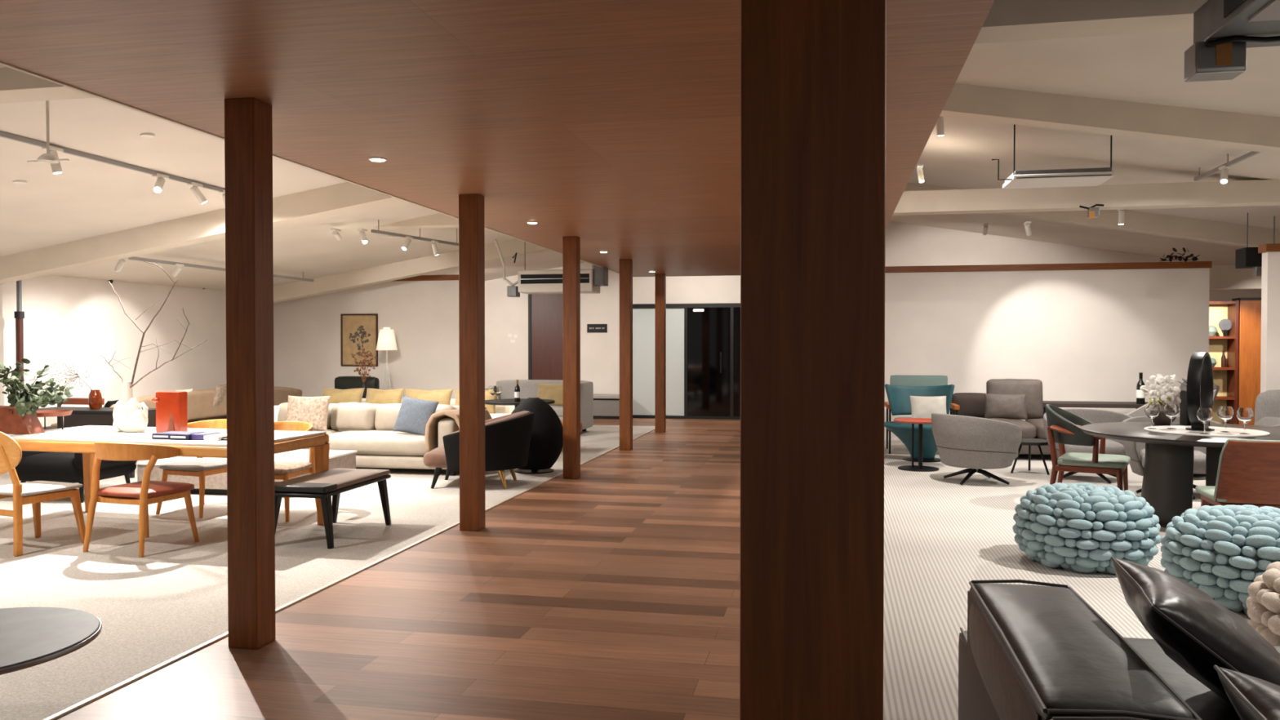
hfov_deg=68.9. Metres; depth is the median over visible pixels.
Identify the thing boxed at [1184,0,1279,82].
unit
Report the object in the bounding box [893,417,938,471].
side table
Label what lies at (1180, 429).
turntable
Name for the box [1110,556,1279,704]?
cushion
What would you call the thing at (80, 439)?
dining table
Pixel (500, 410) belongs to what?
sofa
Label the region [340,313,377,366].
framed print
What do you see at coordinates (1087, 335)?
wall
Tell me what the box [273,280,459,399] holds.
wall
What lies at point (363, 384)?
dried flowers
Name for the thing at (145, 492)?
dining chair
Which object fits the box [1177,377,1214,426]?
vase
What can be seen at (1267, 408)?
armchair
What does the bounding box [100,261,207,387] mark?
branch arrangement
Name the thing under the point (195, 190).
track spotlight
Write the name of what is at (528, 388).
sofa
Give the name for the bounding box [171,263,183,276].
track spotlight
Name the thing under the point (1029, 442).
stool
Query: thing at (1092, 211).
junction box
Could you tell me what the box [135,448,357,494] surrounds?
coffee table
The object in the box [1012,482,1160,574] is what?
knitted pouf
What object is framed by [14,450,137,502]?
lounge chair
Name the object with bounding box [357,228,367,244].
track spotlight
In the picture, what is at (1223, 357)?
ornament
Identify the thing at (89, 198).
ceiling
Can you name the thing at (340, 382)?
armchair
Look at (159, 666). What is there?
trim
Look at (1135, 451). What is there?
tub chair
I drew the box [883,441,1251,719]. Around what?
floor
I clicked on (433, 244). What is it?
track spotlight
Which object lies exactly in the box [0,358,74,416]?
eucalyptus plant
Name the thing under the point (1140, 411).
chair
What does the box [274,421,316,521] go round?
dining chair
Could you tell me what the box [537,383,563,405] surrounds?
cushion
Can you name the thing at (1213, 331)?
ornament
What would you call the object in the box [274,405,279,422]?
cushion
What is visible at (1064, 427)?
armchair
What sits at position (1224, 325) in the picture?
ornament
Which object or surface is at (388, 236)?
sprinkler
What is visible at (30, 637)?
side table
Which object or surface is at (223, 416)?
chair
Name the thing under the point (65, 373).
sprig
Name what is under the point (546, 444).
lounge chair
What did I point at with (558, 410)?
seat cushion
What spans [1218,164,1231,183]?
track spotlight
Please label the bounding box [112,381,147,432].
sculptural vase
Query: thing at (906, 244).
wall
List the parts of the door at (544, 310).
frame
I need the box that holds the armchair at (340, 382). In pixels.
[334,376,379,389]
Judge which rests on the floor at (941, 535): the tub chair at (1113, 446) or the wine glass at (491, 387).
the tub chair at (1113, 446)
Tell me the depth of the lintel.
13.72 m
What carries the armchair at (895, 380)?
on the floor at (941, 535)
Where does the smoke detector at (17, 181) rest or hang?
attached to the ceiling at (89, 198)
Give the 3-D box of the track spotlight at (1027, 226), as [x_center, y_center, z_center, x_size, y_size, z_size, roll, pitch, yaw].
[4.843,-1.638,11.663,0.090,0.168,0.192,0,1,26]
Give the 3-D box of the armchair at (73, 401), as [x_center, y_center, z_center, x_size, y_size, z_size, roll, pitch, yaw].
[-6.864,0.863,11.146,0.645,0.792,0.518,0,1,12]
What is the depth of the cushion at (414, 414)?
10.61 m
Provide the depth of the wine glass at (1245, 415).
7.10 m
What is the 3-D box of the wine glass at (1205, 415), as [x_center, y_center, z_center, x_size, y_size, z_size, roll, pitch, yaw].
[4.318,0.466,7.135,0.112,0.200,0.112,0,1,-19]
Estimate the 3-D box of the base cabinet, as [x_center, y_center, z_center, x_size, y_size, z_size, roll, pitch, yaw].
[-0.918,0.913,18.383,1.290,0.470,0.420,0,1,12]
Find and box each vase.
[88,389,102,409]
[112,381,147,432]
[151,391,187,432]
[1140,373,1181,425]
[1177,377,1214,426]
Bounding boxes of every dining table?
[7,425,329,524]
[1080,422,1279,528]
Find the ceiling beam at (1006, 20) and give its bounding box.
[0,0,1208,103]
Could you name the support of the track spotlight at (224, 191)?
hanging from the track at (4, 135)
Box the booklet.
[204,434,226,440]
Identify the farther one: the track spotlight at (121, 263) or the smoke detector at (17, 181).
the track spotlight at (121, 263)
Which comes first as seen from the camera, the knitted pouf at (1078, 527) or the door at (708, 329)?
the knitted pouf at (1078, 527)
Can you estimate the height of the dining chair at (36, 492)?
0.874 m
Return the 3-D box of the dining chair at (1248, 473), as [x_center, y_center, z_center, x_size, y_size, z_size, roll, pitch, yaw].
[4.096,0.924,6.237,0.564,0.837,0.611,0,1,16]
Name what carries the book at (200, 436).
on the dining table at (80, 439)
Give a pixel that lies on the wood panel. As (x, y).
(1250, 308)
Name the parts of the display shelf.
panel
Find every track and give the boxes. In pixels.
[0,130,225,191]
[128,256,313,281]
[371,219,458,245]
[1194,151,1261,181]
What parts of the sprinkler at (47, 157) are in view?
cross arm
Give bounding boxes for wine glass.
[488,385,496,401]
[493,386,502,402]
[1144,404,1159,429]
[1163,404,1179,429]
[1196,407,1213,434]
[1217,405,1234,432]
[1235,407,1253,434]
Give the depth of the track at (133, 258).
11.98 m
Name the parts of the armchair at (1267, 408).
armrest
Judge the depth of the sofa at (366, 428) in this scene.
10.41 m
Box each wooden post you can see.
[224,97,275,649]
[458,194,485,531]
[562,235,580,479]
[619,258,632,450]
[654,273,666,432]
[739,0,886,719]
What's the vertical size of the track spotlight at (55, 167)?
0.196 m
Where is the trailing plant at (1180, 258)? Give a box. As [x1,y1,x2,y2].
[1159,247,1199,262]
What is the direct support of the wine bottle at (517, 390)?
on the bistro table at (510, 402)
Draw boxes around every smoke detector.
[13,179,26,183]
[139,132,155,137]
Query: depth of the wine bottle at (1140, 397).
12.49 m
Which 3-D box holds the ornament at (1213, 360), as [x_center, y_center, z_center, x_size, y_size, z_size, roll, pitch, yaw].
[8.889,0.039,14.538,0.160,0.144,0.160,0,1,12]
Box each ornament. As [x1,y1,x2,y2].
[1208,325,1217,336]
[1210,357,1216,367]
[1218,319,1231,336]
[1221,350,1226,367]
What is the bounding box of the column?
[13,280,24,395]
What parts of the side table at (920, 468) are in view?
plate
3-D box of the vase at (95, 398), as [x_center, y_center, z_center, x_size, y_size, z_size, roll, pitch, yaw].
[-6.079,0.442,10.416,0.140,0.215,0.140,0,1,12]
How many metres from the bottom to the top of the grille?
0.140 m
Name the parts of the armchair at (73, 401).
seat, rail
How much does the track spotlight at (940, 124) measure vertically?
0.226 m
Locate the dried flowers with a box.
[351,348,377,398]
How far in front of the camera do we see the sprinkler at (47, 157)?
6.06 m
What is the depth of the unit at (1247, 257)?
11.61 m
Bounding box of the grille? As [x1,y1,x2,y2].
[520,273,589,284]
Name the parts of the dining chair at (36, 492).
leg, leg, seat frame, seat, leg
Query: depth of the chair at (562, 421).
12.69 m
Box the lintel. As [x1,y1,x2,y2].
[1209,265,1262,289]
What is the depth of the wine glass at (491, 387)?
11.70 m
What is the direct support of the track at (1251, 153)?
hanging from the ceiling at (89, 198)
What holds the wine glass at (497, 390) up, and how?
on the bistro table at (510, 402)
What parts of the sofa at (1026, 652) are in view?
panel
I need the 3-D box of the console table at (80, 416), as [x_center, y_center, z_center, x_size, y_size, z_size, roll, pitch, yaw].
[-6.105,0.909,10.450,1.400,0.722,0.500,0,1,12]
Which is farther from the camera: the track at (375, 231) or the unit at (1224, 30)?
the track at (375, 231)
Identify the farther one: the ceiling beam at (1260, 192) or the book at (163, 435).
the ceiling beam at (1260, 192)
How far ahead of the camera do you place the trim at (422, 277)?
15.56 m
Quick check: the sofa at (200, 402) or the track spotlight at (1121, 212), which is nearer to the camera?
the track spotlight at (1121, 212)
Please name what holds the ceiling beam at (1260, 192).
attached to the ceiling at (89, 198)
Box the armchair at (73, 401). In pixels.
[42,397,104,430]
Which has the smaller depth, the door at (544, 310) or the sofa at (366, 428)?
the sofa at (366, 428)
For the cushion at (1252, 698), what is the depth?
1.99 m
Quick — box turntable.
[1143,425,1270,436]
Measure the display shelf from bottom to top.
2.130 m
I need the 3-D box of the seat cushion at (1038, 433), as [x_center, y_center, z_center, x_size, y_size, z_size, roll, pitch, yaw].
[5.444,0.890,11.978,0.860,0.267,1.033,0,1,12]
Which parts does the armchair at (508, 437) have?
seat, leg, leg, leg, leg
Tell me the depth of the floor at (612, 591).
4.84 m
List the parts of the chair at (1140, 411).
backrest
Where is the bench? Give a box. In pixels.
[274,468,391,548]
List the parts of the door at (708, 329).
handle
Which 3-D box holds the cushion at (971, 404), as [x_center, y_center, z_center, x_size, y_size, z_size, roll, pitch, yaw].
[4.474,0.623,12.621,0.500,0.360,0.240,0,1,12]
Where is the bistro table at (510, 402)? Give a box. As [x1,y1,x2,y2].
[484,398,555,408]
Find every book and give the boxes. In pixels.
[151,431,186,439]
[168,431,205,439]
[187,431,221,439]
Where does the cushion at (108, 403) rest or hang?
on the sofa at (200, 402)
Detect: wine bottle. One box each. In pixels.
[514,379,519,402]
[1136,372,1145,404]
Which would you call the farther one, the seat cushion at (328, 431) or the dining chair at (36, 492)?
the seat cushion at (328, 431)
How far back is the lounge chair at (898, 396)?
11.81 m
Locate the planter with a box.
[0,405,44,434]
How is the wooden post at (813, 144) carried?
on the floor at (612, 591)
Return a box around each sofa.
[50,386,302,426]
[277,402,492,475]
[361,398,514,418]
[484,379,593,431]
[958,579,1279,719]
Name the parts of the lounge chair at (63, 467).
armrest, seat, leg, armrest, leg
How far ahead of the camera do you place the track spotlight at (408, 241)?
11.96 m
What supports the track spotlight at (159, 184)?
hanging from the track at (4, 135)
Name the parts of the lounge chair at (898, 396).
seat, plate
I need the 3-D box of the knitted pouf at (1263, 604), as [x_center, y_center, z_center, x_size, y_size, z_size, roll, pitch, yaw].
[3.256,1.151,4.175,0.929,0.493,0.917,-1,1,-32]
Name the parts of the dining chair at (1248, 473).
leg, seat, seat frame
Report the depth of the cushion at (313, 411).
10.91 m
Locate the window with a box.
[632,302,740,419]
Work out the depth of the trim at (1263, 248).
10.72 m
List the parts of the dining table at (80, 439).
leg, apron frame, leg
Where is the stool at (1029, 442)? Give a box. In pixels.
[1010,438,1049,475]
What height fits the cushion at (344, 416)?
0.388 m
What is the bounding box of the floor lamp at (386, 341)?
[376,327,397,389]
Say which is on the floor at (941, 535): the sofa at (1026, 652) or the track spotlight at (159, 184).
the sofa at (1026, 652)
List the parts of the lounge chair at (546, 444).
plate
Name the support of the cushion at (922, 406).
on the lounge chair at (898, 396)
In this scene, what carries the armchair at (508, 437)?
on the floor at (155, 607)
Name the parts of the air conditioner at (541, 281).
drop rod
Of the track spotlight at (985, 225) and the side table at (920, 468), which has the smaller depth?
the side table at (920, 468)
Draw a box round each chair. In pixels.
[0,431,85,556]
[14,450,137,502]
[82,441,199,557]
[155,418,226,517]
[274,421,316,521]
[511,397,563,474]
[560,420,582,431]
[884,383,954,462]
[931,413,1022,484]
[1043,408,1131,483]
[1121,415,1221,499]
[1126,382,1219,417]
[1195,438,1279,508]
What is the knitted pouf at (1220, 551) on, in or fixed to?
on the floor at (941, 535)
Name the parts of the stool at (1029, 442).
leg, leg, leg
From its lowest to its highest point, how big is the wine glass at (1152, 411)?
0.200 m
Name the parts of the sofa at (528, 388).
armrest, backrest, armrest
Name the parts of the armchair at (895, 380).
leg, armrest, leg, panel, armrest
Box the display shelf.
[1208,300,1239,424]
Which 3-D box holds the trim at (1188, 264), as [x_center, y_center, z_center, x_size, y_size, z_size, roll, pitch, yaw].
[5.689,-1.338,13.540,4.660,0.090,0.210,0,1,12]
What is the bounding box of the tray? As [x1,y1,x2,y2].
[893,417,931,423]
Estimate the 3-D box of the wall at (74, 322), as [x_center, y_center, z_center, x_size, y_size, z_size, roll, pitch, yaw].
[-7.994,0.131,9.087,0.100,2.540,21.600,0,1,12]
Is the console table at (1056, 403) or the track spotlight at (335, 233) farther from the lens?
the console table at (1056, 403)
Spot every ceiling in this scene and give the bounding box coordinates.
[0,0,994,276]
[0,30,1279,290]
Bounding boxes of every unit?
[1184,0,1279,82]
[1235,213,1275,276]
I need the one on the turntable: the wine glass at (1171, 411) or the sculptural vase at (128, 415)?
the wine glass at (1171, 411)
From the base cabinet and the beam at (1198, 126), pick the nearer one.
the beam at (1198, 126)
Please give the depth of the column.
10.95 m
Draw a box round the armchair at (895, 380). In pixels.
[884,374,959,453]
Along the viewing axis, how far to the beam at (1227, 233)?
13.15 m
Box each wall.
[0,275,226,426]
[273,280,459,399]
[484,221,1261,394]
[884,267,1209,441]
[1260,251,1279,393]
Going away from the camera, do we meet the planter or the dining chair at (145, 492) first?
the dining chair at (145, 492)
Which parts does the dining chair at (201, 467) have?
leg, seat, seat frame, leg, rail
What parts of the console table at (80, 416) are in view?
leg, leg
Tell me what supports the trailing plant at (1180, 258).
on the trim at (1188, 264)
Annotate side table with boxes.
[0,607,102,675]
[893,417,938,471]
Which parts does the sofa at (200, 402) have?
curved backrest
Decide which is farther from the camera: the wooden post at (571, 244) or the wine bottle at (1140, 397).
the wine bottle at (1140, 397)
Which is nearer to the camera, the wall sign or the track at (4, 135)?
the track at (4, 135)
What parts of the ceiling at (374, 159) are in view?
wooden canopy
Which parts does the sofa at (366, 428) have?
backrest, armrest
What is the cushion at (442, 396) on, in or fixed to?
on the sofa at (500, 410)
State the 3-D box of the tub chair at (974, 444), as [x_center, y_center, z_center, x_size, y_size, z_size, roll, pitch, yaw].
[3.491,0.916,9.788,0.800,0.724,0.911,0,1,-26]
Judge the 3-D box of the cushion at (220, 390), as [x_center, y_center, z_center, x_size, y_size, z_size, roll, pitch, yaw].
[-6.104,0.540,13.529,0.210,0.383,0.505,0,1,-8]
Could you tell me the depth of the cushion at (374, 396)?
13.33 m
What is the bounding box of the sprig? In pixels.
[50,362,92,390]
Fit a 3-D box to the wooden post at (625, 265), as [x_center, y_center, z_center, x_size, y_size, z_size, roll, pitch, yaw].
[-0.192,-0.068,12.826,0.155,2.615,0.155,0,1,12]
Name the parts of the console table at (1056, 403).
leg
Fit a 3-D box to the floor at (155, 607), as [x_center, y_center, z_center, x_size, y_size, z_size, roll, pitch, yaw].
[-4.882,1.323,7.501,6.640,0.008,19.700,0,1,12]
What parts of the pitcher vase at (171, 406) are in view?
spout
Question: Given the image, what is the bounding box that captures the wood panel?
[1231,297,1261,425]
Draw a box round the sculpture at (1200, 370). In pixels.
[1185,351,1214,431]
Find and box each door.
[528,293,563,380]
[687,306,740,416]
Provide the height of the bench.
0.450 m
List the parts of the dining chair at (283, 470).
leg, seat frame, seat, rail, leg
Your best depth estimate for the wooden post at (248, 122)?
4.44 m
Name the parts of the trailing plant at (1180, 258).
stem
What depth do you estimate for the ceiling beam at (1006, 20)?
4.41 m
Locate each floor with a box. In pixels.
[0,425,654,719]
[54,417,740,719]
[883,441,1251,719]
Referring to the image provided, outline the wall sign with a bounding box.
[586,324,607,332]
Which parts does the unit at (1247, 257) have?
drop rod, drop rod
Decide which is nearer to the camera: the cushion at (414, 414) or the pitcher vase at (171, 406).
the pitcher vase at (171, 406)
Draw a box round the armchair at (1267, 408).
[1253,389,1279,426]
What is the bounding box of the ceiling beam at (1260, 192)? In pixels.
[374,179,1279,229]
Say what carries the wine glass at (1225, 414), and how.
on the turntable
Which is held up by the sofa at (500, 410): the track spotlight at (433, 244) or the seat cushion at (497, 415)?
the seat cushion at (497, 415)
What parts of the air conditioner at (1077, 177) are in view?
drop rod, drop rod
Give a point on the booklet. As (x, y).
(215, 437)
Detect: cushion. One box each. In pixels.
[104,399,119,407]
[176,388,192,391]
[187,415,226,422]
[213,384,226,407]
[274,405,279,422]
[277,402,333,429]
[285,395,330,431]
[304,429,339,449]
[322,387,364,403]
[328,430,438,456]
[330,402,377,431]
[364,387,404,404]
[374,403,456,430]
[392,395,439,435]
[404,388,453,404]
[454,388,497,413]
[489,413,511,418]
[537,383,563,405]
[550,405,563,416]
[910,395,946,418]
[951,392,985,417]
[982,417,1036,438]
[983,393,1027,419]
[986,378,1043,418]
[1024,418,1046,439]
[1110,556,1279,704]
[1124,637,1279,719]
[1213,665,1279,719]
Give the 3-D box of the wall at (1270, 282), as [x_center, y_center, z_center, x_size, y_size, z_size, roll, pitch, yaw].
[9.241,0.018,10.438,4.070,2.520,0.150,0,1,12]
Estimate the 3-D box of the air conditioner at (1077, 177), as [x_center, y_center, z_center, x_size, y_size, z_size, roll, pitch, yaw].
[3.875,-2.029,8.896,1.060,0.686,0.554,0,1,12]
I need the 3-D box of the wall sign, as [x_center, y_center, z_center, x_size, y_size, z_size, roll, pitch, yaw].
[-0.856,-0.633,18.633,0.410,0.170,0.014,0,1,12]
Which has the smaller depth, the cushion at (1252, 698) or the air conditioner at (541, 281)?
the cushion at (1252, 698)
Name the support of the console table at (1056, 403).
on the floor at (941, 535)
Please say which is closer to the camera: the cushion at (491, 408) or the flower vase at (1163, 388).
the flower vase at (1163, 388)
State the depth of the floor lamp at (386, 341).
15.24 m
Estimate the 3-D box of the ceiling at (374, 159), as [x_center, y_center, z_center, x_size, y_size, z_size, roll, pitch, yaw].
[-0.113,-1.320,6.509,3.915,0.113,18.750,0,1,12]
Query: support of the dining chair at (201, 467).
on the floor at (155, 607)
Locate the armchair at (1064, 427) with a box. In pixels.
[1044,404,1130,490]
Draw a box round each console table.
[36,406,155,478]
[1040,400,1148,418]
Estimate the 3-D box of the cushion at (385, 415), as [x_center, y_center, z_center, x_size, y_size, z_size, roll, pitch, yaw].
[-2.660,0.706,11.122,1.020,0.385,0.349,0,1,12]
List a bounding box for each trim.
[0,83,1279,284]
[43,428,654,719]
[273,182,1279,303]
[394,274,458,280]
[884,261,1212,272]
[1257,243,1279,253]
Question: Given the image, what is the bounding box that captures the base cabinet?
[593,394,619,419]
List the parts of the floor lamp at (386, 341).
leg, lamp shade, leg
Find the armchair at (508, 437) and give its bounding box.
[422,410,534,488]
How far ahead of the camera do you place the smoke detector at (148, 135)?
7.10 m
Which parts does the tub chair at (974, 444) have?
leg, leg, leg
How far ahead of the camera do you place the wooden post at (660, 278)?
15.35 m
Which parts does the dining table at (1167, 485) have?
pedestal panel, pedestal panel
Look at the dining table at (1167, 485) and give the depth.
7.32 m
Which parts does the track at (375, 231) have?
rail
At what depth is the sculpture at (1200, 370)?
7.36 m
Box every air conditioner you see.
[493,239,608,297]
[991,124,1114,188]
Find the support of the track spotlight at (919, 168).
hanging from the ceiling at (89, 198)
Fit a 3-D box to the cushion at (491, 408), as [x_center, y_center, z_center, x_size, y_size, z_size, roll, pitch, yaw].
[-2.314,0.585,13.119,0.638,0.346,0.229,0,1,12]
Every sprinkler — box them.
[26,100,69,163]
[381,235,399,238]
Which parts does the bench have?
leg, leg, seat frame, leg, leg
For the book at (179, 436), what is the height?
0.042 m
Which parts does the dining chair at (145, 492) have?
leg, seat rail, rail, seat frame, seat, leg, leg, leg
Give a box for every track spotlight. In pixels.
[41,145,63,173]
[115,257,128,271]
[151,173,168,192]
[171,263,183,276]
[186,182,207,204]
[218,190,225,208]
[330,227,342,239]
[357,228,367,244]
[401,235,413,250]
[430,240,438,255]
[916,164,924,182]
[936,115,944,136]
[982,223,988,235]
[1023,221,1031,235]
[1117,209,1124,224]
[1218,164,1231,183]
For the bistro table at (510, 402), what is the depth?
11.70 m
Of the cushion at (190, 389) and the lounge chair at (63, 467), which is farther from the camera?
the cushion at (190, 389)
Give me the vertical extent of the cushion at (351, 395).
0.346 m
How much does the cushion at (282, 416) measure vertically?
0.386 m
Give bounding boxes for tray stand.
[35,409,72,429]
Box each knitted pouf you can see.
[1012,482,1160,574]
[1160,504,1279,615]
[1245,561,1279,646]
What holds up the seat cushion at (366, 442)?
on the sofa at (366, 428)
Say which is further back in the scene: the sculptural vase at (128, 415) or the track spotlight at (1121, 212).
the track spotlight at (1121, 212)
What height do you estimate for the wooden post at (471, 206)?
2.615 m
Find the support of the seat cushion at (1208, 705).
on the sofa at (1026, 652)

